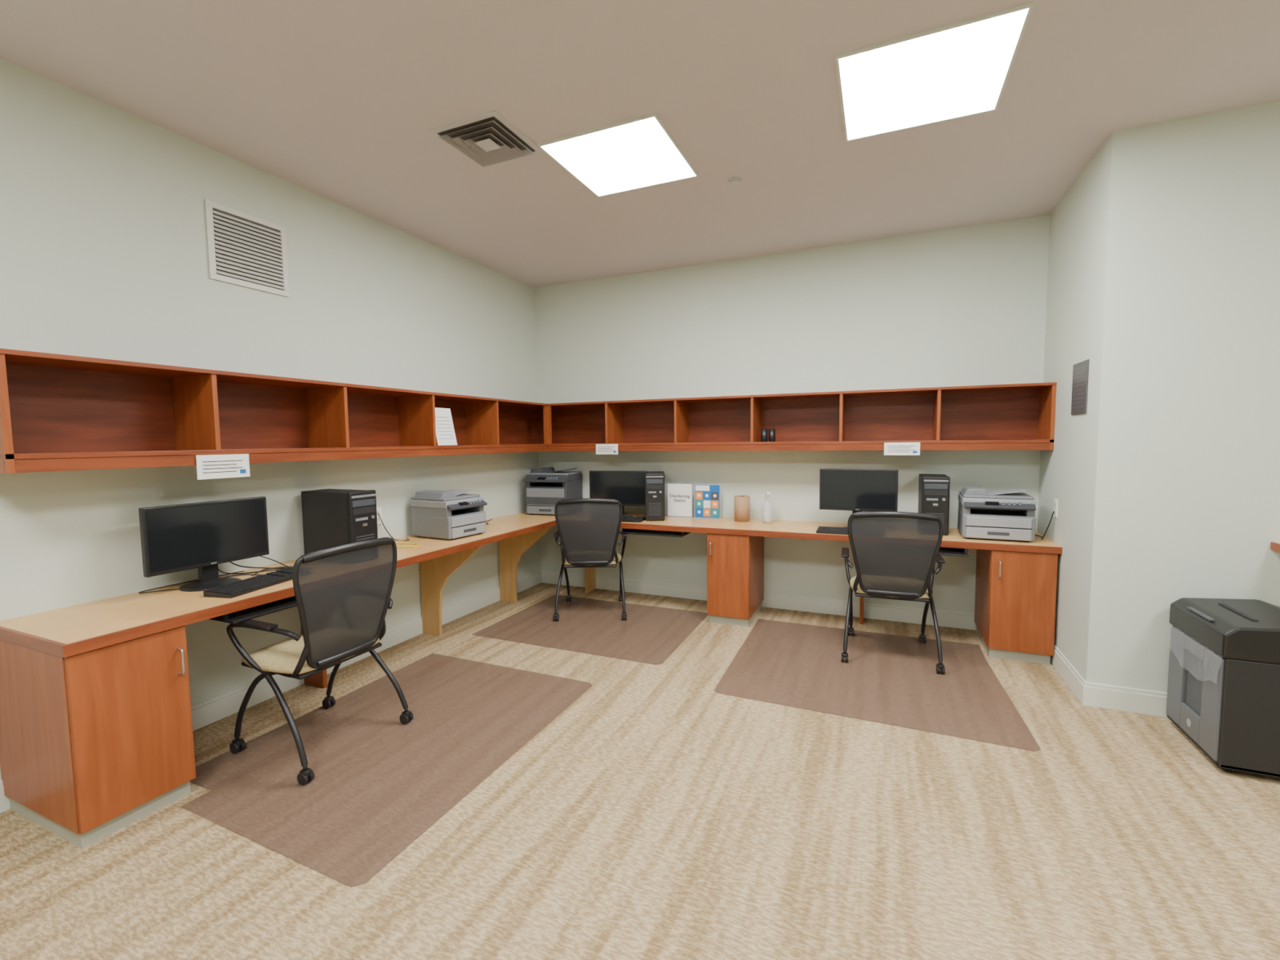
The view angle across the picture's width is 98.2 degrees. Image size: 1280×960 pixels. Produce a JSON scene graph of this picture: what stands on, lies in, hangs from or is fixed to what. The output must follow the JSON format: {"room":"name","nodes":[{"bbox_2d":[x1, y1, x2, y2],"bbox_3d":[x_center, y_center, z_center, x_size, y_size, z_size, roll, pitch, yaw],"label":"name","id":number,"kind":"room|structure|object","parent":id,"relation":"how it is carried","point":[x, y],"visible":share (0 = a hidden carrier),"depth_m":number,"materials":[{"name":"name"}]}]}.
{"room":"computer lab","nodes":[
{"label":"computer lab","id":0,"kind":"room"},
{"bbox_2d":[0,57,541,780],"bbox_3d":[-2.468,-0.176,2.341,0.120,2.920,7.000,1,4,23],"label":"wall","id":1,"kind":"structure","parent":0,"point":[104,246],"depth_m":2.78,"materials":[{"name":"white paint"}]},
{"bbox_2d":[204,199,289,297],"bbox_3d":[-2.093,-1.228,2.977,0.021,0.390,0.410,1,4,23],"label":"air vent","id":2,"kind":"object","parent":1,"relation":"in","point":[246,250],"visible":1,"depth_m":2.96,"materials":[{"name":"white metal"}]},
{"bbox_2d":[0,570,542,813],"bbox_3d":[-2.391,1.219,2.414,0.014,0.125,7.000,1,4,23],"label":"baseboard","id":3,"kind":"structure","parent":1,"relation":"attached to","point":[215,711],"depth_m":3.26,"materials":[{"name":"white wood"}]},
{"bbox_2d":[376,506,382,524],"bbox_3d":[-1.785,0.245,3.770,0.008,0.116,0.072,1,4,23],"label":"wall outlet","id":4,"kind":"object","parent":1,"relation":"attached to","point":[379,509],"visible":0.63,"depth_m":3.78,"materials":[{"name":"white plastic"}]},
{"bbox_2d":[0,582,1279,959],"bbox_3d":[0.891,1.397,1.022,7.450,0.100,7.250,1,4,23],"label":"floor","id":5,"kind":"structure","parent":0,"point":[666,781],"depth_m":2.08,"materials":[{"name":"beige carpet"}]},
{"bbox_2d":[0,511,1062,848],"bbox_3d":[0.148,0.834,3.044,4.155,0.750,3.768,1,4,23],"label":"desk","id":6,"kind":"object","parent":5,"relation":"on","point":[96,735],"visible":0.89,"depth_m":2.18,"materials":[{"name":"brown wood"}]},
{"bbox_2d":[137,567,293,598],"bbox_3d":[-2.002,0.489,2.704,0.502,0.031,0.465,0,4,12],"label":"keyboard","id":7,"kind":"object","parent":6,"relation":"on","point":[233,589],"visible":0.86,"depth_m":2.59,"materials":[{"name":"black plastic"}]},
{"bbox_2d":[138,496,293,591],"bbox_3d":[-2.061,0.299,2.752,0.300,0.405,0.690,2,5,29],"label":"computer monitor","id":8,"kind":"object","parent":6,"relation":"on","point":[202,536],"visible":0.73,"depth_m":2.62,"materials":[{"name":"black plastic"}]},
{"bbox_2d":[208,595,297,624],"bbox_3d":[-1.766,0.584,2.667,0.335,0.012,0.550,1,4,23],"label":"keyboard tray","id":9,"kind":"object","parent":6,"relation":"on","point":[256,611],"depth_m":2.49,"materials":[{"name":"black plastic"}]},
{"bbox_2d":[301,488,377,554],"bbox_3d":[-1.747,0.261,3.235,0.405,0.405,0.180,1,4,23],"label":"computer tower","id":10,"kind":"object","parent":6,"relation":"on","point":[331,517],"visible":0.73,"depth_m":3.15,"materials":[{"name":"black plastic"}]},
{"bbox_2d":[355,533,374,537],"bbox_3d":[-1.565,0.318,3.160,0.004,0.006,0.120,1,4,23],"label":"grille","id":11,"kind":"object","parent":10,"relation":"attached to","point":[357,535],"depth_m":3.16,"materials":[{"name":"grey plastic"}]},
{"bbox_2d":[356,536,374,540],"bbox_3d":[-1.565,0.334,3.162,0.004,0.006,0.120,1,4,23],"label":"grille","id":12,"kind":"object","parent":10,"relation":"attached to","point":[358,538],"depth_m":3.16,"materials":[{"name":"grey plastic"}]},
{"bbox_2d":[377,488,492,547],"bbox_3d":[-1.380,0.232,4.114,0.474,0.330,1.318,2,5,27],"label":"printer","id":13,"kind":"object","parent":6,"relation":"on","point":[449,514],"visible":0.96,"depth_m":3.90,"materials":[{"name":"grey plastic"}]},
{"bbox_2d":[447,488,471,495],"bbox_3d":[-1.391,0.097,4.081,0.210,0.035,0.198,2,5,27],"label":"tray","id":14,"kind":"object","parent":13,"relation":"on","point":[457,492],"depth_m":4.10,"materials":[{"name":"grey plastic"}]},
{"bbox_2d":[451,522,485,538],"bbox_3d":[-1.225,0.358,3.958,0.030,0.073,0.320,2,5,27],"label":"paper tray","id":15,"kind":"object","parent":13,"relation":"on","point":[460,530],"depth_m":3.93,"materials":[{"name":"grey plastic"}]},
{"bbox_2d":[0,511,1061,644],"bbox_3d":[0.147,0.479,3.025,4.155,0.040,3.754,1,4,23],"label":"countertop","id":16,"kind":"structure","parent":6,"relation":"on","point":[73,624],"depth_m":2.48,"materials":[{"name":"brown wood"}]},
{"bbox_2d":[524,466,582,515],"bbox_3d":[-0.808,0.100,5.203,0.424,0.425,0.390,1,4,18],"label":"printer","id":17,"kind":"object","parent":6,"relation":"on","point":[544,486],"visible":0.88,"depth_m":5.06,"materials":[{"name":"grey plastic"}]},
{"bbox_2d":[526,506,555,514],"bbox_3d":[-0.858,0.275,5.053,0.380,0.073,0.030,1,4,18],"label":"paper tray","id":18,"kind":"object","parent":17,"relation":"on","point":[530,509],"depth_m":5.05,"materials":[{"name":"grey plastic"}]},
{"bbox_2d":[526,497,564,505],"bbox_3d":[-0.860,0.189,5.042,0.380,0.070,0.021,1,4,18],"label":"tray","id":19,"kind":"object","parent":17,"relation":"on","point":[530,500],"depth_m":5.04,"materials":[{"name":"grey plastic"}]},
{"bbox_2d":[546,467,576,472],"bbox_3d":[-0.752,-0.086,5.208,0.258,0.043,0.200,1,4,18],"label":"tray","id":20,"kind":"object","parent":17,"relation":"on","point":[548,469],"depth_m":5.21,"materials":[{"name":"grey plastic"}]},
{"bbox_2d":[589,471,647,516],"bbox_3d":[-0.255,0.120,4.939,0.289,0.410,0.656,-5,6,-44],"label":"computer monitor","id":21,"kind":"object","parent":6,"relation":"on","point":[628,487],"visible":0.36,"depth_m":4.85,"materials":[{"name":"black plastic"}]},
{"bbox_2d":[621,515,644,522],"bbox_3d":[-0.192,0.327,4.689,0.450,0.031,0.150,1,4,16],"label":"keyboard","id":22,"kind":"object","parent":6,"relation":"on","point":[624,518],"depth_m":4.61,"materials":[{"name":"black plastic"}]},
{"bbox_2d":[619,528,690,537],"bbox_3d":[0.139,0.427,4.577,0.540,0.012,0.315,1,4,23],"label":"keyboard tray","id":23,"kind":"object","parent":6,"relation":"on","point":[633,531],"depth_m":4.49,"materials":[{"name":"black plastic"}]},
{"bbox_2d":[644,471,665,520],"bbox_3d":[0.129,0.131,4.800,0.165,0.400,0.385,-1,4,2],"label":"computer tower","id":24,"kind":"object","parent":6,"relation":"on","point":[654,480],"depth_m":4.61,"materials":[{"name":"black plastic"}]},
{"bbox_2d":[666,483,693,518],"bbox_3d":[0.350,0.178,4.862,0.224,0.292,0.090,1,4,20],"label":"sign holder","id":25,"kind":"object","parent":6,"relation":"on","point":[679,495],"visible":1,"depth_m":4.85,"materials":[{"name":"white paper"}]},
{"bbox_2d":[693,484,720,519],"bbox_3d":[0.579,0.183,4.763,0.224,0.292,0.090,1,4,20],"label":"poster","id":26,"kind":"object","parent":6,"relation":"on","point":[707,496],"visible":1,"depth_m":4.75,"materials":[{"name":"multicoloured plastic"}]},
{"bbox_2d":[733,495,750,522],"bbox_3d":[0.843,0.236,4.581,0.128,0.206,0.128,1,4,23],"label":"paper towel roll","id":27,"kind":"object","parent":6,"relation":"on","point":[741,503],"visible":1,"depth_m":4.53,"materials":[{"name":"beige paper"}]},
{"bbox_2d":[761,491,773,523],"bbox_3d":[1.028,0.220,4.482,0.084,0.248,0.094,3,5,40],"label":"bottle","id":28,"kind":"object","parent":6,"relation":"on","point":[767,508],"visible":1,"depth_m":4.46,"materials":[{"name":"white plastic"}]},
{"bbox_2d":[816,526,848,534],"bbox_3d":[1.492,0.363,3.935,0.450,0.031,0.150,1,4,23],"label":"keyboard","id":29,"kind":"object","parent":6,"relation":"on","point":[823,530],"visible":0.48,"depth_m":3.94,"materials":[{"name":"black plastic"}]},
{"bbox_2d":[819,468,898,528],"bbox_3d":[1.594,0.143,4.060,0.530,0.450,0.240,1,4,23],"label":"computer monitor","id":30,"kind":"object","parent":6,"relation":"on","point":[854,490],"visible":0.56,"depth_m":4.03,"materials":[{"name":"black plastic"}]},
{"bbox_2d":[918,473,950,534],"bbox_3d":[2.104,0.166,3.979,0.170,0.405,0.375,1,4,23],"label":"computer tower","id":31,"kind":"object","parent":6,"relation":"on","point":[933,489],"visible":0.79,"depth_m":3.81,"materials":[{"name":"black plastic"}]},
{"bbox_2d":[937,546,968,556],"bbox_3d":[1.896,0.465,3.778,0.560,0.012,0.340,1,4,23],"label":"keyboard tray","id":32,"kind":"object","parent":6,"relation":"on","point":[943,551],"depth_m":3.60,"materials":[{"name":"black plastic"}]},
{"bbox_2d":[957,485,1054,542],"bbox_3d":[2.438,0.219,3.717,0.507,0.330,0.399,1,5,25],"label":"printer","id":33,"kind":"object","parent":6,"relation":"on","point":[1009,514],"visible":1,"depth_m":3.60,"materials":[{"name":"grey plastic"}]},
{"bbox_2d":[965,526,1031,541],"bbox_3d":[2.317,0.346,3.590,0.360,0.073,0.030,1,5,25],"label":"paper tray","id":34,"kind":"object","parent":33,"relation":"on","point":[1009,533],"depth_m":3.57,"materials":[{"name":"grey plastic"}]},
{"bbox_2d":[986,488,1027,494],"bbox_3d":[2.448,0.080,3.735,0.238,0.040,0.200,1,5,25],"label":"tray","id":35,"kind":"object","parent":33,"relation":"on","point":[1011,491],"depth_m":3.71,"materials":[{"name":"grey plastic"}]},
{"bbox_2d":[1165,597,1279,777],"bbox_3d":[2.688,0.897,2.442,0.427,0.654,0.478,1,4,23],"label":"paper shredder","id":36,"kind":"object","parent":5,"relation":"on","point":[1224,683],"visible":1,"depth_m":2.31,"materials":[{"name":"black plastic"}]},
{"bbox_3d":[-1.152,1.241,2.761,1.250,0.003,1.620,1,4,23],"label":"chair mat","id":37,"kind":"object","parent":5,"relation":"on","visible":0},
{"bbox_2d":[226,537,413,785],"bbox_3d":[-1.536,0.763,2.646,0.582,0.976,0.604,1,4,23],"label":"office chair","id":38,"kind":"object","parent":37,"relation":"on","point":[343,593],"visible":0.98,"depth_m":2.48,"materials":[{"name":"black fabric"}]},
{"bbox_2d":[231,737,243,746],"bbox_3d":[-1.865,1.217,2.570,0.040,0.028,0.036,1,4,23],"label":"hood","id":39,"kind":"object","parent":38,"relation":"attached to","point":[237,741],"depth_m":2.56,"materials":[{"name":"black plastic"}]},
{"bbox_2d":[299,767,311,776],"bbox_3d":[-1.404,1.229,2.328,0.040,0.028,0.036,1,4,23],"label":"hood","id":40,"kind":"object","parent":38,"relation":"attached to","point":[306,771],"depth_m":2.32,"materials":[{"name":"black plastic"}]},
{"bbox_2d":[241,634,379,674],"bbox_3d":[-1.568,0.801,2.663,0.470,0.057,0.490,1,4,23],"label":"seat cushion","id":41,"kind":"object","parent":38,"relation":"on","point":[282,657],"depth_m":2.50,"materials":[{"name":"beige fabric"}]},
{"bbox_2d":[324,695,333,702],"bbox_3d":[-1.680,1.184,2.995,0.040,0.028,0.036,1,4,23],"label":"hood","id":42,"kind":"object","parent":38,"relation":"attached to","point":[329,698],"depth_m":2.98,"materials":[{"name":"black plastic"}]},
{"bbox_2d":[401,710,411,716],"bbox_3d":[-1.188,1.192,2.822,0.040,0.028,0.036,1,4,23],"label":"hood","id":43,"kind":"object","parent":38,"relation":"attached to","point":[406,713],"depth_m":2.81,"materials":[{"name":"black plastic"}]},
{"bbox_3d":[-0.332,1.120,4.330,1.500,0.003,1.140,1,4,23],"label":"chair mat","id":44,"kind":"object","parent":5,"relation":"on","visible":0},
{"bbox_2d":[553,497,627,621],"bbox_3d":[-0.402,0.609,4.617,0.604,0.976,0.582,-1,4,0],"label":"office chair","id":45,"kind":"object","parent":44,"relation":"on","point":[588,528],"visible":0.99,"depth_m":4.37,"materials":[{"name":"black fabric"}]},
{"bbox_2d":[564,551,621,565],"bbox_3d":[-0.402,0.646,4.656,0.490,0.057,0.470,-1,4,0],"label":"seat cushion","id":46,"kind":"object","parent":45,"relation":"on","point":[605,560],"depth_m":4.42,"materials":[{"name":"beige fabric"}]},
{"bbox_3d":[1.378,1.165,3.447,1.560,0.003,1.395,1,4,23],"label":"chair mat","id":47,"kind":"object","parent":5,"relation":"on","visible":0},
{"bbox_2d":[841,511,945,674],"bbox_3d":[1.642,0.657,3.640,0.604,0.976,0.582,1,4,20],"label":"office chair","id":48,"kind":"object","parent":47,"relation":"on","point":[895,554],"visible":1,"depth_m":3.41,"materials":[{"name":"black fabric"}]},
{"bbox_2d":[841,652,848,657],"bbox_3d":[1.304,1.114,3.527,0.036,0.028,0.040,1,4,21],"label":"hood","id":49,"kind":"object","parent":48,"relation":"attached to","point":[844,655],"depth_m":3.51,"materials":[{"name":"black plastic"}]},
{"bbox_2d":[849,576,928,598],"bbox_3d":[1.655,0.694,3.676,0.490,0.057,0.470,1,4,21],"label":"seat cushion","id":50,"kind":"object","parent":48,"relation":"on","point":[865,590],"depth_m":3.47,"materials":[{"name":"beige fabric"}]},
{"bbox_2d":[920,634,925,639],"bbox_3d":[1.956,1.085,3.837,0.036,0.028,0.040,1,4,21],"label":"hood","id":51,"kind":"object","parent":48,"relation":"attached to","point":[922,636],"depth_m":3.82,"materials":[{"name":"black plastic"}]},
{"bbox_2d":[937,662,944,669],"bbox_3d":[1.810,1.122,3.338,0.036,0.028,0.040,1,4,21],"label":"hood","id":52,"kind":"object","parent":48,"relation":"attached to","point":[940,665],"depth_m":3.32,"materials":[{"name":"black plastic"}]},
{"bbox_2d":[0,0,1279,288],"bbox_3d":[0.859,-1.615,0.806,7.450,0.100,7.250,1,4,23],"label":"ceiling","id":53,"kind":"structure","parent":0,"point":[338,101],"depth_m":2.41,"materials":[{"name":"paint"}]},
{"bbox_2d":[426,110,544,168],"bbox_3d":[-0.758,-1.678,2.765,0.400,0.020,0.400,1,4,23],"label":"air diffuser","id":54,"kind":"object","parent":53,"relation":"in","point":[486,140],"depth_m":2.73,"materials":[{"name":"beige metal"}]},
{"bbox_2d":[537,112,698,197],"bbox_3d":[-0.093,-1.705,2.965,0.644,0.010,0.654,1,4,23],"label":"ceiling light","id":55,"kind":"object","parent":53,"relation":"in","point":[640,152],"depth_m":2.91,"materials":[{"name":"white plastic"}]},
{"bbox_2d":[728,177,742,186],"bbox_3d":[0.550,-1.726,3.213,0.080,0.018,0.080,1,4,23],"label":"sprinkler","id":56,"kind":"object","parent":53,"relation":"attached to","point":[735,181],"visible":1,"depth_m":3.20,"materials":[{"name":"metal"}]},
{"bbox_2d":[835,1,1034,142],"bbox_3d":[1.196,-1.675,2.350,0.649,0.010,0.674,1,4,23],"label":"ceiling light","id":57,"kind":"object","parent":53,"relation":"in","point":[962,68],"depth_m":2.28,"materials":[{"name":"white plastic"}]},
{"bbox_2d":[534,214,1049,613],"bbox_3d":[0.913,-0.385,4.743,4.395,2.920,0.120,1,4,23],"label":"wall","id":58,"kind":"structure","parent":0,"point":[962,306],"depth_m":4.49,"materials":[{"name":"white paint"}]},
{"bbox_2d":[0,348,1057,473],"bbox_3d":[0.135,-0.339,2.956,4.155,0.433,3.775,1,4,23],"label":"cubby shelf","id":59,"kind":"object","parent":58,"relation":"attached to","point":[59,412],"visible":1,"depth_m":3.61,"materials":[{"name":"brown wood"}]},
{"bbox_2d":[195,453,249,479],"bbox_3d":[-1.938,-0.064,2.583,0.005,0.110,0.225,1,4,23],"label":"label","id":60,"kind":"object","parent":59,"relation":"attached to","point":[234,465],"visible":1,"depth_m":2.58,"materials":[{"name":"white paper"}]},
{"bbox_2d":[435,407,457,445],"bbox_3d":[-1.389,-0.379,3.933,0.058,0.264,0.190,1,4,23],"label":"paper notice","id":61,"kind":"object","parent":59,"relation":"on","point":[445,431],"visible":0.97,"depth_m":3.94,"materials":[{"name":"white paper"}]},
{"bbox_2d":[595,444,617,454],"bbox_3d":[-0.290,-0.269,4.849,0.215,0.090,0.005,1,4,23],"label":"label","id":62,"kind":"object","parent":59,"relation":"attached to","point":[601,449],"visible":1,"depth_m":4.85,"materials":[{"name":"white paper"}]},
{"bbox_2d":[760,429,767,441],"bbox_3d":[0.983,-0.352,4.387,0.052,0.100,0.052,1,4,23],"label":"pen cup","id":63,"kind":"object","parent":59,"relation":"on","point":[763,432],"visible":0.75,"depth_m":4.37,"materials":[{"name":"black plastic"}]},
{"bbox_2d":[768,429,775,441],"bbox_3d":[1.038,-0.351,4.363,0.052,0.100,0.052,1,4,23],"label":"pen cup","id":64,"kind":"object","parent":59,"relation":"on","point":[771,433],"visible":0.87,"depth_m":4.34,"materials":[{"name":"black plastic"}]},
{"bbox_2d":[884,442,919,455],"bbox_3d":[1.851,-0.220,3.918,0.230,0.090,0.005,1,4,23],"label":"label","id":65,"kind":"object","parent":59,"relation":"attached to","point":[890,448],"visible":1,"depth_m":3.92,"materials":[{"name":"white paper"}]},
{"bbox_2d":[541,570,976,630],"bbox_3d":[0.901,1.014,4.782,4.137,0.125,0.014,1,4,23],"label":"baseboard","id":66,"kind":"structure","parent":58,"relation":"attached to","point":[892,614],"depth_m":4.59,"materials":[{"name":"white wood"}]},
{"bbox_2d":[1036,144,1103,673],"bbox_3d":[2.650,-0.305,3.380,0.120,2.920,0.998,1,4,23],"label":"wall","id":67,"kind":"structure","parent":0,"point":[1075,221],"depth_m":3.27,"materials":[{"name":"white paint"}]},
{"bbox_2d":[1053,498,1057,518],"bbox_3d":[2.619,0.178,3.495,0.008,0.116,0.072,1,4,23],"label":"wall outlet","id":68,"kind":"object","parent":67,"relation":"attached to","point":[1055,501],"visible":1,"depth_m":3.48,"materials":[{"name":"white plastic"}]},
{"bbox_2d":[1049,644,1085,703],"bbox_3d":[2.577,1.092,3.448,0.014,0.125,1.108,1,4,23],"label":"board","id":69,"kind":"object","parent":67,"relation":"attached to","point":[1074,683],"depth_m":3.17,"materials":[{"name":"white wood"}]},
{"bbox_2d":[1071,359,1088,414],"bbox_3d":[2.466,-0.514,3.110,0.009,0.290,0.250,1,4,23],"label":"wall sign","id":70,"kind":"object","parent":67,"relation":"attached to","point":[1080,370],"visible":1,"depth_m":3.09,"materials":[{"name":"grey plastic"}]},
{"bbox_2d":[1079,100,1279,693],"bbox_3d":[3.768,-0.239,2.286,3.045,2.920,0.120,1,4,23],"label":"wall","id":71,"kind":"structure","parent":0,"point":[1184,486],"depth_m":2.69,"materials":[{"name":"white paint"}]},
{"bbox_2d":[1082,681,1167,717],"bbox_3d":[3.749,1.160,2.328,3.059,0.125,0.014,1,4,23],"label":"board","id":72,"kind":"object","parent":71,"relation":"attached to","point":[1115,700],"depth_m":2.86,"materials":[{"name":"white wood"}]},
{"bbox_2d":[1270,542,1279,551],"bbox_3d":[3.537,0.423,2.200,1.374,0.217,0.314,1,4,23],"label":"countertop","id":73,"kind":"structure","parent":71,"relation":"attached to","point":[1274,546],"depth_m":2.58,"materials":[{"name":"brown wood"}]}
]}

